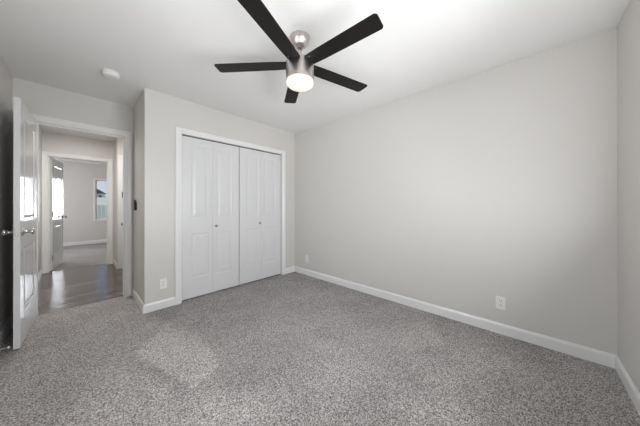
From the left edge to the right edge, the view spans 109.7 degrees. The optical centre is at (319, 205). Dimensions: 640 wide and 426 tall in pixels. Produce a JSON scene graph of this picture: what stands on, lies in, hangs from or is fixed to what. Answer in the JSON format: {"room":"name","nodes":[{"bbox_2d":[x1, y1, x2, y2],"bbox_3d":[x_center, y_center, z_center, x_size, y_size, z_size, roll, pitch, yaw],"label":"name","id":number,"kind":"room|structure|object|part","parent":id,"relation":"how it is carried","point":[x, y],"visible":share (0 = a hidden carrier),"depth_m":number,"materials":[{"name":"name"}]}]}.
{"room":"empty bedroom","nodes":[
{"label":"empty bedroom","id":0,"kind":"room"},
{"bbox_2d":[0,53,41,331],"bbox_3d":[-2.420,-0.056,1.540,6.558,2.440,0.210,0,0,43],"label":"wall","id":1,"kind":"structure","parent":0,"point":[5,75],"depth_m":2.06,"materials":[{"name":"grey paint"}]},
{"bbox_2d":[0,313,12,347],"bbox_3d":[-1.506,1.116,0.805,4.220,0.095,0.013,0,0,43],"label":"baseboard","id":2,"kind":"structure","parent":1,"relation":"attached to","point":[3,334],"depth_m":2.00,"materials":[{"name":"white wood"}]},
{"bbox_2d":[38,269,42,281],"bbox_3d":[-3.941,1.119,3.104,2.198,0.095,0.013,0,0,43],"label":"baseboard","id":3,"kind":"structure","parent":1,"relation":"attached to","point":[41,270],"depth_m":3.61,"materials":[{"name":"white wood"}]},
{"bbox_2d":[12,77,133,312],"bbox_3d":[-2.098,-0.053,3.357,0.120,2.440,3.183,0,0,43],"label":"wall","id":4,"kind":"structure","parent":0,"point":[40,99],"depth_m":2.53,"materials":[{"name":"grey paint"}]},
{"bbox_2d":[1,97,36,349],"bbox_3d":[-2.691,0.142,2.068,0.170,2.022,0.728,0,0,-45],"label":"door","id":5,"kind":"structure","parent":4,"relation":"in","point":[24,232],"depth_m":1.90,"materials":[{"name":"white wood"}]},
{"bbox_3d":[-2.515,0.218,1.819,0.068,0.064,0.064,0,0,-45],"label":"knob","id":6,"kind":"part","parent":5,"relation":"part of","materials":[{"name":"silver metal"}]},
{"bbox_3d":[-2.443,0.218,1.891,0.068,0.064,0.064,0,0,-45],"label":"knob","id":7,"kind":"part","parent":5,"relation":"part of","materials":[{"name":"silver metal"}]},
{"bbox_2d":[31,113,131,315],"bbox_3d":[-2.755,0.111,2.637,0.138,2.110,0.842,0,0,43],"label":"door frame","id":8,"kind":"structure","parent":4,"relation":"attached to","point":[41,120],"depth_m":2.86,"materials":[{"name":"white wood"}]},
{"bbox_2d":[42,131,113,259],"bbox_3d":[-4.171,-0.052,4.560,0.120,2.440,4.200,0,0,43],"label":"wall","id":9,"kind":"structure","parent":0,"point":[51,142],"depth_m":4.17,"materials":[{"name":"grey paint"}]},
{"bbox_2d":[50,158,66,270],"bbox_3d":[-4.954,0.156,4.285,0.102,2.000,0.695,0,0,-38],"label":"door","id":10,"kind":"structure","parent":9,"relation":"in","point":[56,167],"depth_m":4.20,"materials":[{"name":"white wood"}]},
{"bbox_2d":[42,151,112,273],"bbox_3d":[-4.484,0.120,4.211,0.138,2.094,0.896,0,0,43],"label":"trim","id":11,"kind":"structure","parent":9,"relation":"attached to","point":[46,156],"depth_m":3.93,"materials":[{"name":"white wood"}]},
{"bbox_2d":[59,161,106,242],"bbox_3d":[-6.882,-0.049,7.079,0.120,2.440,4.200,0,0,43],"label":"wall","id":12,"kind":"structure","parent":0,"point":[79,225],"depth_m":6.72,"materials":[{"name":"grey paint"}]},
{"bbox_2d":[63,239,106,245],"bbox_3d":[-6.833,1.121,7.032,0.013,0.100,3.960,0,0,43],"label":"baseboard","id":13,"kind":"structure","parent":12,"relation":"attached to","point":[104,240],"depth_m":6.77,"materials":[{"name":"white wood"}]},
{"bbox_2d":[93,178,106,220],"bbox_3d":[-6.640,-0.179,7.299,0.095,1.320,0.990,0,0,43],"label":"window","id":14,"kind":"structure","parent":12,"relation":"in","point":[95,180],"depth_m":6.98,"materials":[{"name":"white plastic"}]},
{"bbox_2d":[114,138,122,263],"bbox_3d":[-3.722,-0.052,4.552,0.550,2.440,0.600,0,0,43],"label":"wall","id":15,"kind":"structure","parent":0,"point":[118,143],"depth_m":4.25,"materials":[{"name":"grey paint"}]},
{"bbox_2d":[118,155,122,268],"bbox_3d":[-3.647,0.117,4.217,0.016,2.100,0.188,0,0,43],"label":"trim","id":16,"kind":"structure","parent":15,"relation":"attached to","point":[120,157],"depth_m":4.16,"materials":[{"name":"white wood"}]},
{"bbox_2d":[133,91,142,301],"bbox_3d":[-2.161,-0.054,2.751,0.613,2.440,0.100,0,0,43],"label":"wall","id":17,"kind":"structure","parent":0,"point":[138,108],"depth_m":2.68,"materials":[{"name":"grey paint"}]},
{"bbox_2d":[132,288,143,312],"bbox_3d":[-2.158,1.118,2.670,0.726,0.095,0.013,0,0,43],"label":"baseboard","id":18,"kind":"structure","parent":17,"relation":"attached to","point":[136,297],"depth_m":2.65,"materials":[{"name":"white wood"}]},
{"bbox_2d":[143,88,294,303],"bbox_3d":[-1.209,-0.054,3.251,0.100,2.440,2.128,0,0,43],"label":"wall","id":19,"kind":"structure","parent":0,"point":[162,112],"depth_m":2.59,"materials":[{"name":"grey paint"}]},
{"bbox_2d":[143,297,174,313],"bbox_3d":[-1.799,1.118,2.532,0.013,0.095,0.299,0,0,43],"label":"baseboard","id":20,"kind":"structure","parent":19,"relation":"attached to","point":[165,303],"depth_m":2.52,"materials":[{"name":"white wood"}]},
{"bbox_2d":[160,278,166,288],"bbox_3d":[-1.778,0.887,2.558,0.009,0.115,0.070,0,0,43],"label":"wall outlet","id":21,"kind":"object","parent":19,"relation":"attached to","point":[163,282],"visible":1,"depth_m":2.56,"materials":[{"name":"white plastic"}]},
{"bbox_2d":[182,136,238,299],"bbox_3d":[-1.425,0.152,2.992,0.064,1.996,0.735,0,0,43],"label":"door","id":22,"kind":"structure","parent":19,"relation":"in","point":[210,170],"depth_m":2.95,"materials":[{"name":"white wood"}]},
{"bbox_2d":[175,126,285,304],"bbox_3d":[-1.177,0.120,3.272,0.118,2.092,1.630,0,0,43],"label":"trim","id":23,"kind":"structure","parent":19,"relation":"attached to","point":[179,131],"depth_m":2.69,"materials":[{"name":"white wood"}]},
{"bbox_2d":[182,135,278,154],"bbox_3d":[-1.182,-0.852,3.277,0.025,0.012,1.494,0,0,43],"label":"trim","id":24,"kind":"structure","parent":19,"relation":"attached to","point":[182,135],"depth_m":3.15,"materials":[{"name":"grey"}]},
{"bbox_2d":[239,147,280,284],"bbox_3d":[-0.918,0.153,3.538,0.064,1.996,0.735,0,0,43],"label":"door","id":25,"kind":"structure","parent":19,"relation":"in","point":[259,172],"depth_m":3.51,"materials":[{"name":"white wood"}]},
{"bbox_2d":[286,266,294,273],"bbox_3d":[-0.516,1.120,3.913,0.013,0.095,0.212,0,0,43],"label":"baseboard","id":26,"kind":"structure","parent":19,"relation":"attached to","point":[290,269],"depth_m":3.91,"materials":[{"name":"white wood"}]},
{"bbox_2d":[0,0,629,164],"bbox_3d":[-3.032,-1.333,3.600,10.499,0.120,4.342,0,0,43],"label":"ceiling","id":27,"kind":"structure","parent":0,"point":[169,47],"depth_m":1.80,"materials":[{"name":"white paint"}]},
{"bbox_2d":[101,69,120,79],"bbox_3d":[-2.007,-1.253,2.168,0.140,0.043,0.140,0,0,43],"label":"smoke detector","id":28,"kind":"object","parent":27,"relation":"attached to","point":[111,74],"visible":1,"depth_m":2.14,"materials":[{"name":"white plastic"}]},
{"bbox_2d":[214,0,382,102],"bbox_3d":[-0.117,-1.086,1.688,1.222,0.379,1.260,0,0,43],"label":"ceiling fan","id":29,"kind":"object","parent":27,"relation":"hanging from","point":[301,70],"visible":1,"depth_m":1.61,"materials":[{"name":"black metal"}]},
{"bbox_3d":[-0.525,-1.065,1.735,0.557,0.006,0.121,0,4,4],"label":"blade","id":30,"kind":"part","parent":29,"relation":"part of","materials":[{"name":"black wood"}]},
{"bbox_3d":[-0.290,-1.065,1.364,0.121,0.006,0.557,5,2,22],"label":"blade","id":31,"kind":"part","parent":29,"relation":"part of","materials":[{"name":"black wood"}]},
{"bbox_3d":[-0.245,-1.064,2.073,0.121,0.006,0.557,-5,1,-14],"label":"blade","id":32,"kind":"part","parent":29,"relation":"part of","materials":[{"name":"black wood"}]},
{"bbox_3d":[-0.152,-0.919,1.711,0.206,0.046,0.206,0,0,43],"label":"lamp shade","id":33,"kind":"part","parent":29,"relation":"part of","materials":[{"name":"white glass"}]},
{"bbox_3d":[0.163,-1.065,1.911,0.557,0.006,0.121,0,-5,-32],"label":"blade","id":34,"kind":"part","parent":29,"relation":"part of","materials":[{"name":"black wood"}]},
{"bbox_3d":[0.135,-1.065,1.473,0.557,0.006,0.121,0,-5,40],"label":"blade","id":35,"kind":"part","parent":29,"relation":"part of","materials":[{"name":"black wood"}]},
{"bbox_2d":[0,242,639,425],"bbox_3d":[-3.032,1.227,3.597,10.498,0.120,4.342,0,0,43],"label":"floor","id":36,"kind":"structure","parent":0,"point":[293,348],"depth_m":1.63,"materials":[{"name":"grey carpet"}]},
{"bbox_2d":[39,296,121,314],"bbox_3d":[-2.764,1.166,2.644,0.014,0.006,0.702,0,0,43],"label":"trim","id":37,"kind":"structure","parent":36,"relation":"on","point":[120,296],"depth_m":2.62,"materials":[{"name":"silver metal"}]},
{"bbox_2d":[295,27,616,354],"bbox_3d":[0.572,-0.054,3.130,4.340,2.440,0.120,0,0,43],"label":"wall","id":38,"kind":"structure","parent":0,"point":[462,194],"depth_m":2.10,"materials":[{"name":"grey paint"}]},
{"bbox_2d":[295,266,616,368],"bbox_3d":[0.832,1.118,2.796,3.508,0.095,0.013,0,0,43],"label":"baseboard","id":39,"kind":"structure","parent":38,"relation":"attached to","point":[586,353],"depth_m":2.11,"materials":[{"name":"white wood"}]},
{"bbox_2d":[496,296,505,309],"bbox_3d":[1.641,0.886,2.047,0.070,0.115,0.009,0,0,43],"label":"wall outlet","id":40,"kind":"object","parent":38,"relation":"attached to","point":[500,301],"visible":1,"depth_m":2.04,"materials":[{"name":"white plastic"}]},
{"bbox_2d":[617,0,639,392],"bbox_3d":[1.122,-0.057,0.446,0.120,2.440,3.303,0,0,43],"label":"wall","id":41,"kind":"structure","parent":0,"point":[628,28],"depth_m":1.41,"materials":[{"name":"grey paint"}]},
{"bbox_2d":[615,355,639,414],"bbox_3d":[1.073,1.116,0.490,0.013,0.095,3.063,0,0,43],"label":"baseboard","id":42,"kind":"structure","parent":41,"relation":"attached to","point":[630,387],"depth_m":1.40,"materials":[{"name":"white wood"}]},
{"label":"outside","id":43,"kind":"structure","parent":0,"visible":0},
{"bbox_2d":[97,197,106,217],"bbox_3d":[-22.725,0.103,34.775,60.000,2.900,60.000,0,0,43],"label":"ground","id":44,"kind":"structure","parent":43,"point":[101,201],"depth_m":25.12,"materials":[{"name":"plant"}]},
{"bbox_2d":[97,189,105,196],"bbox_3d":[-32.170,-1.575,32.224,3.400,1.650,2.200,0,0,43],"label":"house","id":45,"kind":"structure","parent":44,"relation":"on","point":[99,193],"depth_m":31.49,"materials":[{"name":"grey"}]},
{"bbox_2d":[97,205,106,217],"bbox_3d":[-11.405,0.727,12.648,0.110,1.700,9.100,0,0,43],"label":"fence","id":46,"kind":"object","parent":44,"relation":"on","point":[98,206],"visible":0.02,"depth_m":12.21,"materials":[{"name":"beige"}]}
]}

